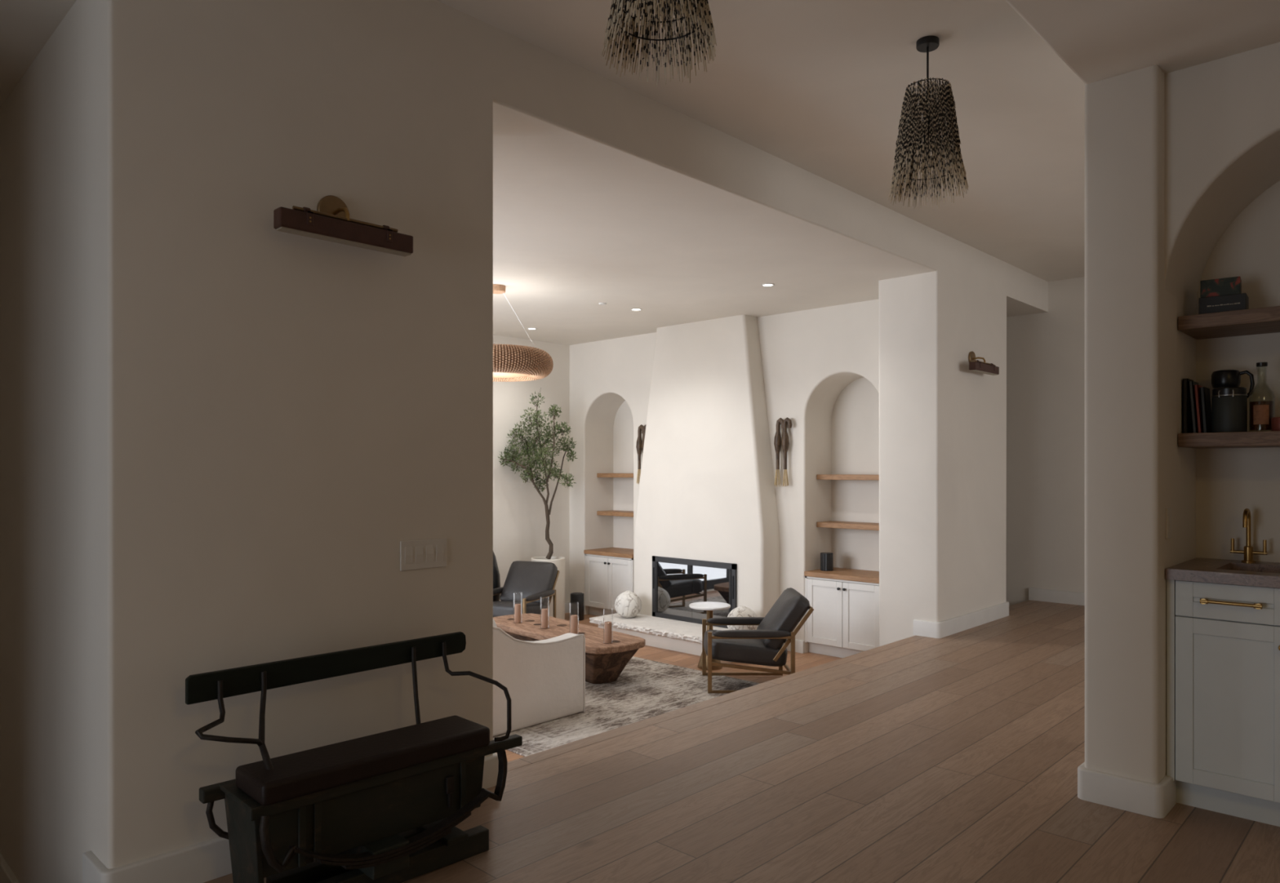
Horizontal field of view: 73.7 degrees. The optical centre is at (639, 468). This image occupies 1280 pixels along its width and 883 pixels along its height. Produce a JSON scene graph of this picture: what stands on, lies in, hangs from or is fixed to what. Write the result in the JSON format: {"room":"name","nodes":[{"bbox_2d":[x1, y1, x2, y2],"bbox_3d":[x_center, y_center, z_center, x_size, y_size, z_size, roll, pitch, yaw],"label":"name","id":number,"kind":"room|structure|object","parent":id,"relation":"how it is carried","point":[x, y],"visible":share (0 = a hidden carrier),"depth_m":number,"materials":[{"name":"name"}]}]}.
{"room":"hallway","nodes":[
{"label":"hallway","id":0,"kind":"room"},
{"bbox_2d":[0,16,65,882],"bbox_3d":[-2.287,0.110,3.380,1.265,3.520,0.262,0,0,44],"label":"wall","id":1,"kind":"structure","parent":0,"point":[33,116],"depth_m":3.17,"materials":[{"name":"white paint"}]},
{"bbox_2d":[0,853,18,882],"bbox_3d":[-2.635,1.670,3.519,0.570,0.120,0.026,0,0,44],"label":"baseboard","id":2,"kind":"structure","parent":1,"relation":"attached to","point":[6,875],"depth_m":3.42,"materials":[{"name":"white paint"}]},
{"bbox_2d":[0,0,878,345],"bbox_3d":[-1.806,-1.590,6.349,4.665,0.160,8.500,0,0,44],"label":"ceiling","id":3,"kind":"structure","parent":0,"point":[563,247],"depth_m":6.35,"materials":[{"name":"paint"}]},
{"bbox_2d":[493,284,553,382],"bbox_3d":[-1.196,-1.135,7.094,0.947,0.760,0.946,0,0,-8],"label":"chandelier","id":4,"kind":"object","parent":3,"relation":"hanging from","point":[511,362],"visible":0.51,"depth_m":6.79,"materials":[{"name":"wicker"}]},
{"bbox_2d":[630,308,641,311],"bbox_3d":[-0.036,-1.512,8.123,0.110,0.005,0.110,0,0,44],"label":"recessed light","id":5,"kind":"object","parent":3,"relation":"in","point":[632,309],"visible":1,"depth_m":8.13,"materials":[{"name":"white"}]},
{"bbox_2d":[761,283,774,286],"bbox_3d":[1.055,-1.512,7.035,0.110,0.005,0.110,0,0,44],"label":"recessed light","id":6,"kind":"object","parent":3,"relation":"in","point":[766,284],"visible":1,"depth_m":7.03,"materials":[{"name":"white"}]},
{"bbox_2d":[493,334,569,603],"bbox_3d":[-2.836,0.110,8.540,0.150,3.520,6.750,0,0,44],"label":"wall","id":7,"kind":"structure","parent":0,"point":[519,518],"depth_m":10.02,"materials":[{"name":"white paint"}]},
{"bbox_2d":[564,603,568,613],"bbox_3d":[-1.573,1.710,9.745,0.027,0.120,2.018,0,0,44],"label":"baseboard","id":8,"kind":"structure","parent":7,"relation":"attached to","point":[566,605],"depth_m":10.44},
{"bbox_2d":[16,0,1048,882],"bbox_3d":[-0.121,-0.490,4.377,0.495,4.720,11.670,0,0,44],"label":"wall","id":9,"kind":"structure","parent":0,"point":[259,417],"depth_m":2.99,"materials":[{"name":"white paint"}]},
{"bbox_2d":[82,753,498,882],"bbox_3d":[-1.141,1.240,3.070,0.212,0.120,1.439,0,0,44],"label":"baseboard","id":10,"kind":"structure","parent":9,"relation":"attached to","point":[208,860],"depth_m":2.63,"materials":[{"name":"white paint"}]},
{"bbox_2d":[273,195,413,256],"bbox_3d":[-1.034,-0.866,2.958,0.142,0.184,0.486,0,0,44],"label":"picture light","id":11,"kind":"object","parent":9,"relation":"attached to","point":[331,221],"visible":1,"depth_m":2.92,"materials":[{"name":"brown wood"}]},
{"bbox_2d":[275,226,411,256],"bbox_3d":[-1.006,-0.776,2.931,0.043,0.005,0.472,0,0,44],"label":"diffuser","id":12,"kind":"object","parent":11,"relation":"attached to","point":[309,232],"depth_m":2.91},
{"bbox_2d":[400,537,447,571],"bbox_3d":[-0.829,0.328,3.268,0.011,0.112,0.204,0,0,44],"label":"light switch","id":13,"kind":"object","parent":9,"relation":"attached to","point":[421,553],"visible":1,"depth_m":3.26,"materials":[{"name":"white plastic"}]},
{"bbox_2d":[506,600,1039,771],"bbox_3d":[-0.022,1.350,4.303,0.100,0.100,11.700,0,0,44],"label":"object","id":14,"kind":"structure","parent":9,"relation":"attached to","point":[517,763],"depth_m":4.63,"materials":[{"name":"brown wood"}]},
{"bbox_2d":[913,601,1008,638],"bbox_3d":[2.702,1.240,7.102,0.212,0.120,1.434,0,0,44],"label":"baseboard","id":15,"kind":"structure","parent":9,"relation":"attached to","point":[948,627],"depth_m":6.79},
{"bbox_2d":[968,351,999,375],"bbox_3d":[2.763,-0.866,6.941,0.142,0.184,0.486,0,0,44],"label":"picture light","id":16,"kind":"object","parent":9,"relation":"attached to","point":[975,366],"visible":1,"depth_m":6.91,"materials":[{"name":"brown wood"}]},
{"bbox_2d":[970,369,998,375],"bbox_3d":[2.790,-0.776,6.914,0.043,0.005,0.472,0,0,44],"label":"diffuser","id":17,"kind":"object","parent":16,"relation":"attached to","point":[993,372],"depth_m":6.93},
{"bbox_2d":[495,613,842,762],"bbox_3d":[-1.052,1.830,6.977,5.050,0.120,6.850,0,0,44],"label":"floor","id":18,"kind":"structure","parent":0,"point":[807,660],"depth_m":7.85,"materials":[{"name":"brown wood"}]},
{"bbox_2d":[493,551,500,601],"bbox_3d":[-1.706,1.260,9.182,0.410,1.020,0.410,0,0,44],"label":"floor vase","id":19,"kind":"object","parent":18,"relation":"on","point":[496,580],"visible":0.07,"depth_m":9.11,"materials":[{"name":"ceramic"}]},
{"bbox_2d":[497,387,577,619],"bbox_3d":[-1.153,0.423,9.776,0.886,2.694,0.456,0,0,6],"label":"tree","id":20,"kind":"object","parent":18,"relation":"on","point":[559,562],"visible":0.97,"depth_m":9.75,"materials":[{"name":"green plant"}]},
{"bbox_2d":[570,592,583,621],"bbox_3d":[-0.735,1.615,9.984,0.160,0.311,0.160,0,0,44],"label":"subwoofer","id":21,"kind":"object","parent":18,"relation":"on","point":[576,598],"visible":0.84,"depth_m":9.91,"materials":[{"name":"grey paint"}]},
{"bbox_2d":[584,554,633,616],"bbox_3d":[-0.221,1.401,10.193,0.807,0.737,0.508,0,0,44],"label":"base cabinet","id":22,"kind":"object","parent":18,"relation":"on","point":[606,577],"visible":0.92,"depth_m":10.07,"materials":[{"name":"white paint"}]},
{"bbox_2d":[583,547,633,558],"bbox_3d":[-0.214,1.008,10.200,0.809,0.045,0.499,0,0,44],"label":"countertop","id":23,"kind":"structure","parent":22,"relation":"on","point":[611,552],"depth_m":10.14,"materials":[{"name":"brown wood"}]},
{"bbox_2d":[493,656,760,756],"bbox_3d":[-0.989,1.764,7.180,3.500,0.012,2.430,0,0,44],"label":"area rug","id":24,"kind":"object","parent":18,"relation":"on","point":[645,689],"visible":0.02,"depth_m":6.46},
{"bbox_2d":[493,560,559,617],"bbox_3d":[-1.259,1.379,8.867,0.634,0.757,0.841,0,0,21],"label":"armchair","id":25,"kind":"object","parent":24,"relation":"on","point":[530,584],"visible":0.63,"depth_m":8.95,"materials":[{"name":"grey leather"}]},
{"bbox_2d":[493,600,546,617],"bbox_3d":[-1.294,1.463,8.778,0.525,0.222,0.650,0,0,21],"label":"seat cushion","id":26,"kind":"object","parent":25,"relation":"on","point":[501,608],"depth_m":8.52,"materials":[{"name":"grey leather"}]},
{"bbox_2d":[500,560,557,605],"bbox_3d":[-1.180,1.225,9.066,0.540,0.448,0.365,0,0,21],"label":"cushion","id":27,"kind":"object","parent":25,"relation":"on","point":[524,579],"depth_m":8.99,"materials":[{"name":"grey leather"}]},
{"bbox_2d":[493,618,585,737],"bbox_3d":[-1.433,1.366,6.468,1.934,0.783,0.987,0,0,44],"label":"slipcovered sofa","id":28,"kind":"object","parent":24,"relation":"on","point":[544,680],"visible":0.25,"depth_m":5.84,"materials":[{"name":"white fabric"}]},
{"bbox_2d":[493,613,645,684],"bbox_3d":[-0.697,1.582,7.498,0.592,0.351,1.815,0,0,-41],"label":"coffee table","id":29,"kind":"object","parent":24,"relation":"on","point":[604,662],"visible":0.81,"depth_m":7.06,"materials":[{"name":"brown wood"}]},
{"bbox_2d":[540,597,549,628],"bbox_3d":[-0.838,1.270,7.513,0.078,0.274,0.078,0,0,44],"label":"hurricane","id":30,"kind":"object","parent":29,"relation":"on","point":[548,597],"visible":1,"depth_m":7.51,"materials":[{"name":"clear glass"}]},
{"bbox_2d":[541,608,547,628],"bbox_3d":[-0.838,1.317,7.513,0.058,0.172,0.058,0,0,-31],"label":"pillar candle","id":31,"kind":"object","parent":30,"relation":"in","point":[544,611],"visible":1,"depth_m":7.49,"materials":[{"name":"beige wax"}]},
{"bbox_2d":[604,608,613,642],"bbox_3d":[-0.257,1.270,6.876,0.078,0.274,0.078,0,0,44],"label":"hurricane","id":32,"kind":"object","parent":29,"relation":"on","point":[605,608],"visible":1,"depth_m":6.87,"materials":[{"name":"clear glass"}]},
{"bbox_2d":[604,622,611,643],"bbox_3d":[-0.257,1.317,6.876,0.058,0.172,0.058,0,0,0],"label":"pillar candle","id":33,"kind":"object","parent":32,"relation":"in","point":[607,624],"visible":1,"depth_m":6.85,"materials":[{"name":"beige wax"}]},
{"bbox_3d":[-1.113,1.270,7.775,0.078,0.274,0.078,0,0,44],"label":"hurricane","id":34,"kind":"object","parent":29,"relation":"on","visible":0},
{"bbox_2d":[514,603,520,622],"bbox_3d":[-1.113,1.317,7.775,0.058,0.172,0.058,0,0,44],"label":"pillar candle","id":35,"kind":"object","parent":34,"relation":"in","point":[517,606],"visible":1,"depth_m":7.75,"materials":[{"name":"beige wax"}]},
{"bbox_3d":[-0.554,1.270,7.187,0.078,0.274,0.078,0,0,44],"label":"hurricane","id":36,"kind":"object","parent":29,"relation":"on","visible":0},
{"bbox_2d":[570,614,577,634],"bbox_3d":[-0.554,1.317,7.187,0.058,0.172,0.058,0,0,-15],"label":"pillar candle","id":37,"kind":"object","parent":36,"relation":"in","point":[574,619],"visible":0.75,"depth_m":7.16,"materials":[{"name":"beige wax"}]},
{"bbox_2d":[702,587,813,693],"bbox_3d":[0.946,1.379,6.962,0.841,0.757,0.634,0,0,0],"label":"armchair","id":38,"kind":"object","parent":24,"relation":"on","point":[764,646],"visible":0.99,"depth_m":6.70,"materials":[{"name":"black leather"}]},
{"bbox_2d":[703,630,787,666],"bbox_3d":[0.851,1.463,6.962,0.650,0.222,0.525,0,0,0],"label":"seat cushion","id":39,"kind":"object","parent":38,"relation":"on","point":[766,652],"depth_m":6.70,"materials":[{"name":"grey leather"}]},
{"bbox_2d":[756,587,809,649],"bbox_3d":[1.161,1.225,6.962,0.365,0.448,0.540,0,0,0],"label":"cushion","id":40,"kind":"object","parent":38,"relation":"on","point":[788,610],"depth_m":6.71,"materials":[{"name":"grey leather"}]},
{"bbox_2d":[589,613,728,656],"bbox_3d":[0.348,1.675,8.539,1.936,0.190,0.568,0,0,44],"label":"hearth","id":41,"kind":"object","parent":18,"relation":"on","point":[678,636],"visible":0.66,"depth_m":8.49,"materials":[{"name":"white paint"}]},
{"bbox_2d":[614,591,641,617],"bbox_3d":[-0.125,1.438,9.043,0.286,0.277,0.286,0,0,41],"label":"ball","id":42,"kind":"object","parent":41,"relation":"on","point":[628,604],"visible":1,"depth_m":8.94,"materials":[{"name":"white stone"}]},
{"bbox_2d":[727,605,757,630],"bbox_3d":[0.961,1.434,8.009,0.294,0.284,0.294,0,0,37],"label":"ball","id":43,"kind":"object","parent":41,"relation":"on","point":[742,611],"visible":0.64,"depth_m":7.92,"materials":[{"name":"white stone"}]},
{"bbox_2d":[688,601,730,670],"bbox_3d":[0.621,1.492,7.587,0.368,0.556,0.368,0,0,44],"label":"side table","id":44,"kind":"object","parent":18,"relation":"on","point":[709,606],"visible":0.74,"depth_m":7.53,"materials":[{"name":"stone"}]},
{"bbox_2d":[804,576,879,657],"bbox_3d":[2.027,1.401,8.051,0.807,0.737,0.508,0,0,44],"label":"base cabinet","id":45,"kind":"object","parent":18,"relation":"on","point":[843,622],"visible":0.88,"depth_m":7.90,"materials":[{"name":"white paint"}]},
{"bbox_2d":[804,567,879,583],"bbox_3d":[2.033,1.008,8.058,0.809,0.045,0.499,0,0,44],"label":"countertop","id":46,"kind":"structure","parent":45,"relation":"on","point":[843,574],"depth_m":7.98,"materials":[{"name":"brown wood"}]},
{"bbox_2d":[820,552,833,571],"bbox_3d":[1.801,0.900,8.230,0.121,0.170,0.121,0,0,44],"label":"ribbed canister","id":47,"kind":"object","parent":46,"relation":"on","point":[826,558],"visible":1,"depth_m":8.18,"materials":[{"name":"black ceramic"}]},
{"bbox_2d":[634,315,779,626],"bbox_3d":[0.662,0.110,8.873,1.725,3.320,0.340,0,0,44],"label":"chimney breast","id":48,"kind":"structure","parent":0,"point":[706,491],"depth_m":8.64,"materials":[{"name":"white paint"}]},
{"bbox_2d":[652,555,737,628],"bbox_3d":[0.542,1.258,8.743,1.114,0.644,0.054,0,0,44],"label":"fireplace insert","id":49,"kind":"object","parent":48,"relation":"attached to","point":[677,584],"visible":0.83,"depth_m":8.75,"materials":[{"name":"grey paint"}]},
{"bbox_2d":[569,299,879,653],"bbox_3d":[0.932,0.135,9.120,4.565,3.470,0.490,0,0,44],"label":"wall","id":50,"kind":"structure","parent":0,"point":[809,357],"depth_m":8.39,"materials":[{"name":"white paint"}]},
{"bbox_2d":[568,602,584,614],"bbox_3d":[-0.775,1.710,10.401,0.266,0.120,0.032,0,0,44],"label":"baseboard","id":51,"kind":"structure","parent":50,"relation":"attached to","point":[569,602],"depth_m":10.46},
{"bbox_2d":[596,510,633,517],"bbox_3d":[-0.141,0.548,10.277,0.809,0.050,0.275,0,0,44],"label":"niche shelf","id":52,"kind":"object","parent":50,"relation":"attached to","point":[611,513],"visible":0.51,"depth_m":10.27,"materials":[{"name":"brown wood"}]},
{"bbox_2d":[596,473,633,477],"bbox_3d":[-0.141,0.085,10.277,0.809,0.050,0.275,0,0,44],"label":"niche shelf","id":53,"kind":"object","parent":50,"relation":"attached to","point":[598,475],"visible":0.51,"depth_m":10.24,"materials":[{"name":"brown wood"}]},
{"bbox_2d":[635,424,645,484],"bbox_3d":[0.041,-0.157,9.558,0.101,0.672,0.202,0,0,-36],"label":"wall sculpture","id":54,"kind":"object","parent":50,"relation":"attached to","point":[642,429],"visible":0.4,"depth_m":9.58,"materials":[{"name":"brown wood"}]},
{"bbox_2d":[773,417,792,486],"bbox_3d":[1.391,-0.157,8.272,0.101,0.672,0.202,0,0,-36],"label":"wall sculpture","id":55,"kind":"object","parent":50,"relation":"attached to","point":[778,442],"visible":1,"depth_m":8.25,"materials":[{"name":"brown wood"}]},
{"bbox_2d":[783,639,804,653],"bbox_3d":[1.460,1.710,8.271,0.301,0.120,0.032,0,0,44],"label":"baseboard","id":56,"kind":"structure","parent":50,"relation":"attached to","point":[799,644],"depth_m":8.19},
{"bbox_2d":[816,520,879,530],"bbox_3d":[2.107,0.548,8.135,0.809,0.050,0.275,0,0,44],"label":"niche shelf","id":57,"kind":"object","parent":50,"relation":"attached to","point":[830,524],"visible":0.56,"depth_m":8.10,"materials":[{"name":"brown wood"}]},
{"bbox_2d":[816,474,879,480],"bbox_3d":[2.107,0.085,8.135,0.809,0.050,0.275,0,0,44],"label":"niche shelf","id":58,"kind":"object","parent":50,"relation":"attached to","point":[819,477],"visible":0.56,"depth_m":8.10,"materials":[{"name":"brown wood"}]},
{"bbox_2d":[204,601,1279,882],"bbox_3d":[2.289,1.350,2.101,6.285,0.100,11.700,0,0,44],"label":"floor","id":59,"kind":"structure","parent":0,"point":[957,757],"depth_m":3.37,"materials":[{"name":"brown wood"}]},
{"bbox_2d":[185,631,522,882],"bbox_3d":[-0.872,0.956,2.737,1.012,0.688,0.386,0,0,-45],"label":"bench","id":60,"kind":"object","parent":59,"relation":"on","point":[387,806],"visible":1,"depth_m":2.62,"materials":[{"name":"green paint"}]},
{"bbox_2d":[235,715,489,806],"bbox_3d":[-0.843,0.902,2.683,0.753,0.064,0.216,0,0,-45],"label":"seat cushion","id":61,"kind":"object","parent":60,"relation":"on","point":[290,779],"depth_m":2.59,"materials":[{"name":"brown leather"}]},
{"bbox_2d":[1166,579,1279,826],"bbox_3d":[2.605,0.862,3.053,1.153,0.876,0.566,0,0,44],"label":"bar cabinet","id":62,"kind":"object","parent":59,"relation":"on","point":[1223,641],"visible":0.98,"depth_m":3.16,"materials":[{"name":"grey paint"}]},
{"bbox_2d":[1164,557,1279,588],"bbox_3d":[2.615,0.404,3.063,1.152,0.041,0.553,0,0,44],"label":"countertop","id":63,"kind":"structure","parent":62,"relation":"on","point":[1259,574],"depth_m":3.21,"materials":[{"name":"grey stone"}]},
{"bbox_2d":[1230,508,1267,563],"bbox_3d":[2.482,0.272,3.468,0.108,0.222,0.113,0,0,7],"label":"bar faucet","id":64,"kind":"object","parent":63,"relation":"on","point":[1248,552],"visible":1,"depth_m":3.47,"materials":[{"name":"gold metal"}]},
{"bbox_2d":[613,377,879,571],"bbox_3d":[1.166,0.110,9.340,4.800,3.520,0.150,0,0,44],"label":"wall","id":65,"kind":"structure","parent":0,"point":[855,411],"depth_m":8.39,"materials":[{"name":"white paint"}]},
{"bbox_2d":[437,0,1084,281],"bbox_3d":[0.776,-1.895,3.543,2.054,0.150,11.700,0,0,44],"label":"ceiling","id":66,"kind":"structure","parent":0,"point":[818,86],"depth_m":4.09,"materials":[{"name":"paint"}]},
{"bbox_2d":[601,0,716,85],"bbox_3d":[0.054,-1.480,2.406,0.318,0.681,0.319,0,0,-39],"label":"pendant lamp","id":67,"kind":"object","parent":66,"relation":"hanging from","point":[690,9],"visible":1,"depth_m":2.49,"materials":[{"name":"black metal"}]},
{"bbox_2d":[888,35,968,208],"bbox_3d":[1.222,-1.480,3.632,0.318,0.681,0.319,0,0,-39],"label":"pendant lamp","id":68,"kind":"object","parent":66,"relation":"hanging from","point":[940,107],"visible":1,"depth_m":3.56,"materials":[{"name":"black metal"}]},
{"bbox_2d":[1005,276,1084,606],"bbox_3d":[5.433,-0.465,7.041,8.550,4.870,0.150,0,0,44],"label":"wall","id":69,"kind":"structure","parent":0,"point":[1046,351],"depth_m":8.32,"materials":[{"name":"white paint"}]},
{"bbox_2d":[1028,587,1084,605],"bbox_3d":[6.105,1.240,6.285,6.235,0.120,0.027,0,0,44],"label":"baseboard","id":70,"kind":"structure","parent":69,"relation":"attached to","point":[1034,594],"depth_m":8.25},
{"bbox_2d":[1084,65,1195,784],"bbox_3d":[2.119,-0.105,3.568,0.256,2.850,0.810,0,0,44],"label":"wall pillar","id":71,"kind":"structure","parent":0,"point":[1137,358],"depth_m":3.28,"materials":[{"name":"white paint"}]},
{"bbox_2d":[1077,761,1176,818],"bbox_3d":[2.111,1.240,3.560,0.300,0.120,0.832,0,0,44],"label":"baseboard","id":72,"kind":"structure","parent":71,"relation":"attached to","point":[1131,795],"depth_m":3.25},
{"bbox_3d":[2.046,0.212,3.300,0.009,0.116,0.072,0,0,44],"label":"wall outlet","id":73,"kind":"object","parent":71,"relation":"attached to","visible":0},
{"bbox_2d":[1168,514,1171,532],"bbox_3d":[2.048,0.212,3.297,0.003,0.068,0.034,0,0,44],"label":"socket","id":74,"kind":"object","parent":73,"relation":"attached to","point":[1170,515],"depth_m":3.29,"materials":[{"name":"beige plastic"}]},
{"bbox_2d":[1005,0,1279,84],"bbox_3d":[2.969,-1.715,1.453,4.406,0.410,11.700,0,0,44],"label":"ceiling","id":75,"kind":"structure","parent":0,"point":[1099,40],"depth_m":2.94,"materials":[{"name":"paint"}]},
{"bbox_2d":[1164,42,1279,309],"bbox_3d":[3.667,-0.105,2.072,4.051,2.850,0.560,0,0,44],"label":"wall","id":76,"kind":"structure","parent":0,"point":[1222,116],"depth_m":3.21,"materials":[{"name":"white paint"}]},
{"bbox_2d":[1177,306,1279,339],"bbox_3d":[2.685,-0.580,3.138,1.152,0.055,0.348,0,0,44],"label":"bar shelf","id":77,"kind":"object","parent":76,"relation":"attached to","point":[1266,320],"visible":1,"depth_m":3.33,"materials":[{"name":"brown wood"}]},
{"bbox_2d":[1199,293,1248,314],"bbox_3d":[2.345,-0.647,3.428,0.156,0.080,0.111,0,0,40],"label":"book","id":78,"kind":"object","parent":77,"relation":"on","point":[1233,302],"visible":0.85,"depth_m":3.38,"materials":[{"name":"paper"}]},
{"bbox_2d":[1200,276,1241,297],"bbox_3d":[2.341,-0.722,3.439,0.132,0.070,0.100,0,0,38],"label":"floral box","id":79,"kind":"object","parent":78,"relation":"on","point":[1227,286],"visible":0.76,"depth_m":3.40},
{"bbox_2d":[1177,431,1279,448],"bbox_3d":[2.685,-0.113,3.138,1.152,0.055,0.348,0,0,44],"label":"bar shelf","id":80,"kind":"object","parent":76,"relation":"attached to","point":[1262,439],"visible":1,"depth_m":3.30,"materials":[{"name":"brown wood"}]},
{"bbox_2d":[1182,378,1193,433],"bbox_3d":[2.243,-0.252,3.491,0.018,0.222,0.110,0,0,44],"label":"book","id":81,"kind":"object","parent":80,"relation":"on","point":[1187,419],"visible":0.61,"depth_m":3.45,"materials":[{"name":"paper"}]},
{"bbox_2d":[1188,381,1198,433],"bbox_3d":[2.262,-0.246,3.474,0.029,0.212,0.110,0,0,44],"label":"book","id":82,"kind":"object","parent":80,"relation":"on","point":[1191,384],"visible":0.55,"depth_m":3.43,"materials":[{"name":"paper"}]},
{"bbox_2d":[1193,384,1203,432],"bbox_3d":[2.275,-0.238,3.462,0.028,0.196,0.110,0,0,44],"label":"book","id":83,"kind":"object","parent":80,"relation":"on","point":[1197,388],"visible":0.5,"depth_m":3.42,"materials":[{"name":"paper"}]},
{"bbox_2d":[1200,386,1211,432],"bbox_3d":[2.289,-0.233,3.448,0.026,0.186,0.110,0,0,44],"label":"book","id":84,"kind":"object","parent":80,"relation":"on","point":[1205,395],"visible":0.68,"depth_m":3.41,"materials":[{"name":"paper"}]},
{"bbox_2d":[1211,386,1247,432],"bbox_3d":[2.336,-0.229,3.382,0.120,0.178,0.120,0,0,44],"label":"canister","id":85,"kind":"object","parent":80,"relation":"on","point":[1228,404],"visible":0.88,"depth_m":3.34,"materials":[{"name":"ceramic"}]},
{"bbox_2d":[1211,369,1254,398],"bbox_3d":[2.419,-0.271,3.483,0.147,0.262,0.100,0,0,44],"label":"lid","id":86,"kind":"object","parent":85,"relation":"on","point":[1222,378],"visible":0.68,"depth_m":3.46,"materials":[{"name":"metal"}]},
{"bbox_2d":[1248,362,1275,431],"bbox_3d":[2.424,-0.277,3.325,0.084,0.273,0.086,0,0,44],"label":"bottle","id":87,"kind":"object","parent":80,"relation":"on","point":[1261,413],"visible":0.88,"depth_m":3.30,"materials":[{"name":"clear glass"}]},
{"bbox_2d":[1271,417,1279,431],"bbox_3d":[2.442,-0.167,3.240,0.072,0.054,0.072,0,0,44],"label":"cup","id":88,"kind":"object","parent":80,"relation":"on","point":[1275,421],"visible":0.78,"depth_m":3.23,"materials":[{"name":"orange metal"}]},
{"bbox_2d":[1195,180,1279,563],"bbox_3d":[3.898,-0.105,2.329,4.070,2.850,0.150,0,0,44],"label":"wall","id":89,"kind":"structure","parent":0,"point":[1229,482],"depth_m":3.54,"materials":[{"name":"white paint"}]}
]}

